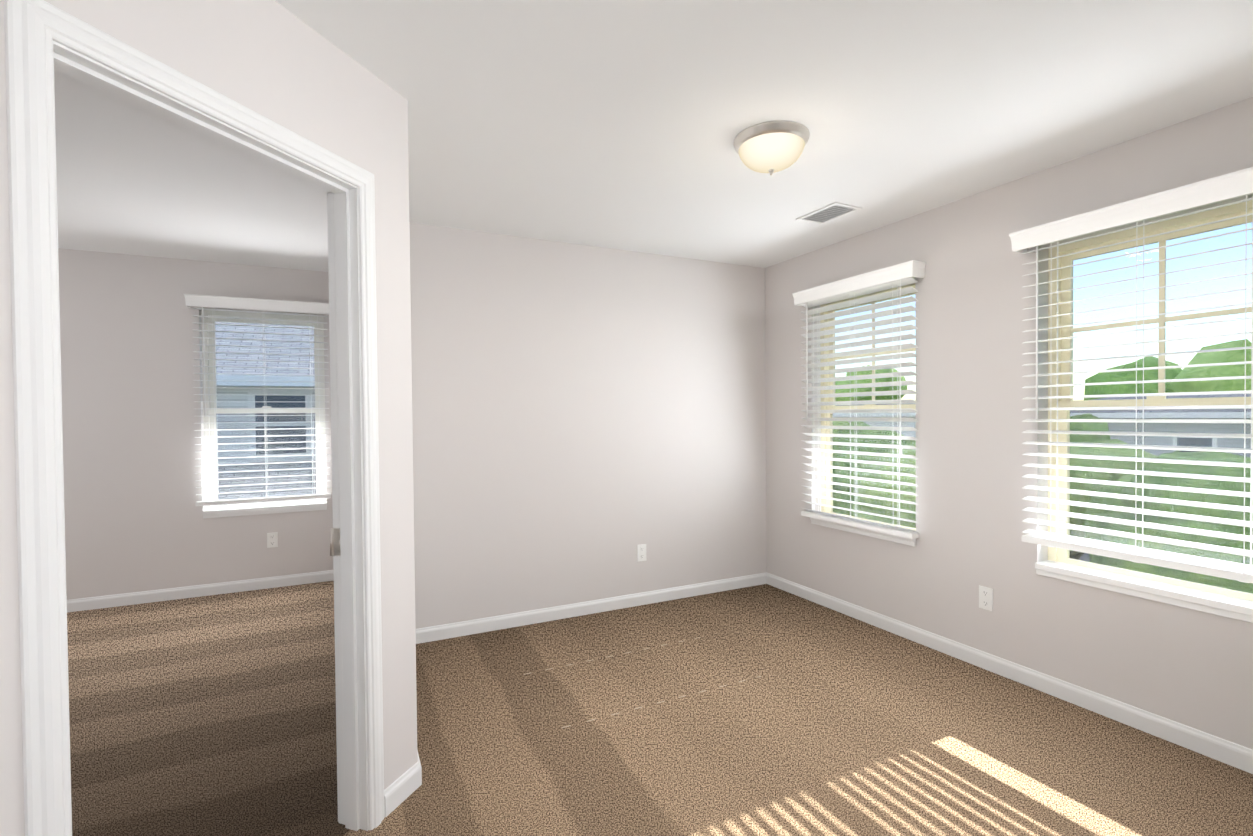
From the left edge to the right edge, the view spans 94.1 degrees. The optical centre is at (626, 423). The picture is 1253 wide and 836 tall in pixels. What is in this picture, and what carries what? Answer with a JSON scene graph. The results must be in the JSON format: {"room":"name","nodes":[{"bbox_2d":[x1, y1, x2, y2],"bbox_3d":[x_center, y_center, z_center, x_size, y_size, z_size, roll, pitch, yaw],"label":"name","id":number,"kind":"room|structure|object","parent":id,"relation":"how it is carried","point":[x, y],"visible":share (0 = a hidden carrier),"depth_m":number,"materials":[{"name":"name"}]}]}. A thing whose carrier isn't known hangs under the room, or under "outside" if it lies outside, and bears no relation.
{"room":"empty room","nodes":[
{"label":"empty room","id":0,"kind":"room"},
{"bbox_2d":[54,73,327,271],"bbox_3d":[-1.628,-1.256,2.883,6.595,0.120,4.260,-1,1,-26],"label":"ceiling","id":1,"kind":"structure","parent":0,"point":[131,180],"depth_m":3.07,"materials":[{"name":"white paint"}]},
{"bbox_2d":[58,248,333,599],"bbox_3d":[-2.568,-0.029,4.713,6.710,2.610,0.170,-1,1,-26],"label":"wall","id":2,"kind":"structure","parent":0,"point":[132,414],"depth_m":4.20,"materials":[{"name":"white paint"}]},
{"bbox_2d":[67,570,333,612],"bbox_3d":[-3.801,1.256,4.019,3.555,0.085,0.014,-1,1,-26],"label":"baseboard","id":3,"kind":"structure","parent":2,"relation":"attached to","point":[100,602],"depth_m":4.30,"materials":[{"name":"white paint"}]},
{"bbox_2d":[201,310,326,508],"bbox_3d":[-2.844,-0.083,4.615,0.820,1.555,0.072,-1,1,-26],"label":"window","id":4,"kind":"structure","parent":2,"relation":"in","point":[208,418],"depth_m":4.60,"materials":[{"name":"white plastic"}]},
{"bbox_2d":[184,294,330,505],"bbox_3d":[-2.768,-0.168,4.457,0.956,1.542,0.108,-1,1,-26],"label":"window blind","id":5,"kind":"object","parent":4,"relation":"attached to","point":[212,302],"visible":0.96,"depth_m":4.43,"materials":[{"name":"white plastic"}]},
{"bbox_2d":[202,501,326,518],"bbox_3d":[-2.800,0.674,4.553,0.820,0.056,0.118,-1,1,-26],"label":"window sill","id":6,"kind":"structure","parent":2,"relation":"attached to","point":[256,510],"depth_m":4.50,"materials":[{"name":"white paint"}]},
{"bbox_2d":[267,532,277,547],"bbox_3d":[-2.753,0.908,4.533,0.070,0.115,0.007,-1,1,-26],"label":"outlet","id":7,"kind":"object","parent":2,"relation":"attached to","point":[272,539],"visible":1,"depth_m":4.53,"materials":[{"name":"white plastic"}]},
{"bbox_2d":[67,581,349,835],"bbox_3d":[-2.980,1.377,2.248,3.758,0.120,4.260,-1,1,-26],"label":"floor","id":8,"kind":"structure","parent":0,"point":[212,715],"depth_m":2.59,"materials":[{"name":"brown carpet"}]},
{"bbox_2d":[0,0,417,835],"bbox_3d":[-1.021,0.005,1.492,0.115,2.610,1.270,0,1,19],"label":"wall","id":9,"kind":"structure","parent":0,"point":[274,60],"depth_m":1.67,"materials":[{"name":"white paint"}]},
{"bbox_2d":[4,0,384,835],"bbox_3d":[-1.016,0.255,1.505,0.151,2.110,0.900,0,1,19],"label":"door frame","id":10,"kind":"structure","parent":9,"relation":"attached to","point":[36,30],"depth_m":1.20,"materials":[{"name":"white paint"}]},
{"bbox_2d":[330,528,340,555],"bbox_3d":[-0.935,0.383,1.879,0.038,0.088,0.034,-1,1,-26],"label":"strike plate","id":11,"kind":"object","parent":10,"relation":"attached to","point":[335,550],"visible":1,"depth_m":1.88,"materials":[{"name":"silver metal"}]},
{"bbox_2d":[408,750,421,792],"bbox_3d":[-1.039,1.250,2.699,0.015,0.085,1.356,-1,1,-26],"label":"baseboard","id":12,"kind":"structure","parent":9,"relation":"attached to","point":[415,772],"depth_m":2.07,"materials":[{"name":"white paint"}]},
{"bbox_2d":[409,222,766,628],"bbox_3d":[-0.171,-0.041,3.965,2.725,2.610,0.115,-1,1,-26],"label":"wall","id":13,"kind":"structure","parent":0,"point":[587,420],"depth_m":3.82,"materials":[{"name":"white paint"}]},
{"bbox_2d":[416,573,767,643],"bbox_3d":[-0.147,1.223,3.918,2.690,0.085,0.014,-1,1,-26],"label":"baseboard","id":14,"kind":"structure","parent":13,"relation":"attached to","point":[445,631],"depth_m":3.83,"materials":[{"name":"white paint"}]},
{"bbox_2d":[637,544,645,561],"bbox_3d":[0.106,0.899,4.043,0.070,0.115,0.007,-1,1,-26],"label":"outlet","id":15,"kind":"object","parent":13,"relation":"attached to","point":[641,552],"visible":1,"depth_m":4.04,"materials":[{"name":"white plastic"}]},
{"bbox_2d":[275,0,1252,267],"bbox_3d":[0.567,-1.202,1.304,3.745,0.120,5.331,-1,1,-26],"label":"ceiling","id":16,"kind":"structure","parent":0,"point":[617,124],"depth_m":2.07,"materials":[{"name":"white paint"}]},
{"bbox_2d":[734,121,809,175],"bbox_3d":[0.591,-1.085,2.380,0.300,0.148,0.300,-1,1,-26],"label":"ceiling light","id":17,"kind":"object","parent":16,"relation":"attached to","point":[771,147],"visible":1,"depth_m":2.29,"materials":[{"name":"white glass"}]},
{"bbox_2d":[796,202,861,224],"bbox_3d":[1.131,-1.174,3.273,0.200,0.008,0.300,-1,1,-26],"label":"ceiling vent","id":18,"kind":"object","parent":16,"relation":"in","point":[828,213],"visible":1,"depth_m":3.27,"materials":[{"name":"silver metal"}]},
{"bbox_2d":[343,584,1252,835],"bbox_3d":[0.272,1.349,2.108,3.945,0.120,7.375,-1,1,-26],"label":"floor carpet","id":19,"kind":"object","parent":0,"point":[763,710],"visible":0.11,"depth_m":2.33,"materials":[{"name":"brown carpet"}]},
{"bbox_2d":[765,97,1252,749],"bbox_3d":[1.929,-0.045,2.969,0.170,2.610,7.260,-1,1,-26],"label":"wall","id":20,"kind":"structure","parent":0,"point":[1187,667],"depth_m":2.94,"materials":[{"name":"white paint"}]},
{"bbox_2d":[810,517,915,546],"bbox_3d":[1.514,0.676,3.731,0.118,0.056,0.820,-1,1,-26],"label":"window sill","id":21,"kind":"structure","parent":20,"relation":"attached to","point":[885,536],"depth_m":3.65,"materials":[{"name":"white paint"}]},
{"bbox_2d":[820,283,915,530],"bbox_3d":[1.581,-0.077,3.756,0.072,1.545,0.820,-1,1,-26],"label":"window","id":22,"kind":"structure","parent":20,"relation":"in","point":[830,462],"depth_m":3.86,"materials":[{"name":"clear glass"}]},
{"bbox_2d":[792,260,925,538],"bbox_3d":[1.424,-0.127,3.679,0.108,1.556,0.956,-1,1,-26],"label":"window blind","id":23,"kind":"object","parent":22,"relation":"attached to","point":[895,276],"visible":0.94,"depth_m":3.61,"materials":[{"name":"white plastic"}]},
{"bbox_2d":[979,585,992,611],"bbox_3d":[1.839,0.896,2.984,0.007,0.115,0.070,-1,1,-26],"label":"outlet","id":24,"kind":"object","parent":20,"relation":"attached to","point":[986,598],"visible":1,"depth_m":2.98,"materials":[{"name":"white plastic"}]},
{"bbox_2d":[764,572,1252,773],"bbox_3d":[1.994,1.221,2.670,0.014,0.085,4.141,-1,1,-26],"label":"baseboard","id":25,"kind":"structure","parent":20,"relation":"attached to","point":[1238,756],"depth_m":2.70,"materials":[{"name":"white paint"}]},
{"bbox_2d":[1035,560,1252,622],"bbox_3d":[2.161,0.690,2.411,0.118,0.056,0.820,-1,1,-26],"label":"window sill","id":26,"kind":"structure","parent":20,"relation":"attached to","point":[1218,604],"depth_m":2.37,"materials":[{"name":"white paint"}]},
{"bbox_2d":[1048,200,1252,600],"bbox_3d":[2.228,-0.063,2.436,0.072,1.545,0.820,-1,1,-26],"label":"window","id":27,"kind":"structure","parent":20,"relation":"in","point":[1055,554],"depth_m":2.50,"materials":[{"name":"clear glass"}]},
{"bbox_2d":[1009,167,1252,582],"bbox_3d":[2.071,-0.163,2.358,0.108,1.455,0.956,-1,1,-26],"label":"window blind","id":28,"kind":"object","parent":27,"relation":"attached to","point":[1232,185],"visible":1,"depth_m":2.33,"materials":[{"name":"white plastic"}]},
{"label":"outside","id":29,"kind":"structure","parent":0,"visible":0},
{"bbox_3d":[20.539,3.874,26.693,180.000,0.300,150.000,-1,1,-26],"label":"ground","id":30,"kind":"structure","parent":29,"visible":0},
{"bbox_2d":[215,322,315,504],"bbox_3d":[-8.402,0.432,11.202,13.100,7.600,11.750,-1,1,-26],"label":"neighbouring house","id":31,"kind":"structure","parent":30,"relation":"on","point":[239,384],"depth_m":9.59,"materials":[{"name":"white"}]},
{"bbox_2d":[833,421,903,441],"bbox_3d":[5.793,1.952,14.898,3.295,4.180,2.749,-1,1,-26],"label":"tree","id":32,"kind":"object","parent":30,"relation":"on","point":[837,432],"depth_m":14.44,"materials":[{"name":"green plant"}]},
{"bbox_2d":[835,365,906,400],"bbox_3d":[26.308,-1.638,64.959,7.692,9.450,7.961,-1,1,-26],"label":"tree","id":33,"kind":"object","parent":30,"relation":"on","point":[886,397],"depth_m":62.60,"materials":[{"name":"green plant"}]},
{"bbox_2d":[833,400,915,437],"bbox_3d":[16.403,1.107,36.888,10.820,5.000,12.840,-1,1,-26],"label":"house","id":34,"kind":"structure","parent":30,"relation":"on","point":[888,416],"depth_m":30.82,"materials":[{"name":"white"}]},
{"bbox_2d":[833,421,915,515],"bbox_3d":[4.985,2.017,11.511,2.247,4.168,2.646,-1,1,-26],"label":"tree","id":35,"kind":"object","parent":30,"relation":"on","point":[866,457],"depth_m":11.07,"materials":[{"name":"green plant"}]},
{"bbox_2d":[852,449,915,527],"bbox_3d":[4.573,2.255,9.433,2.435,3.763,2.518,-1,1,-26],"label":"tree","id":36,"kind":"object","parent":30,"relation":"on","point":[884,494],"depth_m":8.66,"materials":[{"name":"green plant"}]},
{"bbox_2d":[1078,553,1089,561],"bbox_3d":[9.607,3.898,21.333,6.000,0.020,150.000,-1,1,-26],"label":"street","id":37,"kind":"structure","parent":30,"relation":"on","point":[1085,557],"depth_m":16.90,"materials":[{"name":"grey asphalt"}]},
{"bbox_2d":[1070,413,1110,442],"bbox_3d":[9.990,1.907,12.992,2.931,4.248,2.761,-1,1,-26],"label":"tree","id":38,"kind":"object","parent":30,"relation":"on","point":[1086,427],"depth_m":12.18,"materials":[{"name":"green plant"}]},
{"bbox_2d":[1070,439,1157,559],"bbox_3d":[6.795,2.186,9.331,2.965,3.862,2.842,-1,1,-26],"label":"tree","id":39,"kind":"object","parent":30,"relation":"on","point":[1072,474],"depth_m":8.50,"materials":[{"name":"green plant"}]},
{"bbox_2d":[1084,356,1181,399],"bbox_3d":[39.165,-0.837,43.661,8.685,8.251,7.013,-1,1,-26],"label":"tree","id":40,"kind":"object","parent":30,"relation":"on","point":[1103,389],"depth_m":41.86,"materials":[{"name":"green plant"}]},
{"bbox_2d":[1070,394,1250,456],"bbox_3d":[22.770,1.304,21.634,10.820,4.950,11.840,-1,1,-26],"label":"house","id":41,"kind":"structure","parent":30,"relation":"on","point":[1156,428],"depth_m":19.49,"materials":[{"name":"grey"}]},
{"bbox_2d":[1082,450,1252,593],"bbox_3d":[6.904,2.248,6.852,3.134,3.812,3.116,-1,1,-26],"label":"bush","id":42,"kind":"object","parent":30,"relation":"on","point":[1195,498],"depth_m":6.47,"materials":[{"name":"green plant"}]},
{"bbox_2d":[1169,339,1250,391],"bbox_3d":[38.956,-0.870,35.871,8.216,8.558,7.930,-1,1,-26],"label":"tree","id":43,"kind":"object","parent":30,"relation":"on","point":[1199,373],"depth_m":35.58,"materials":[{"name":"green plant"}]}
]}

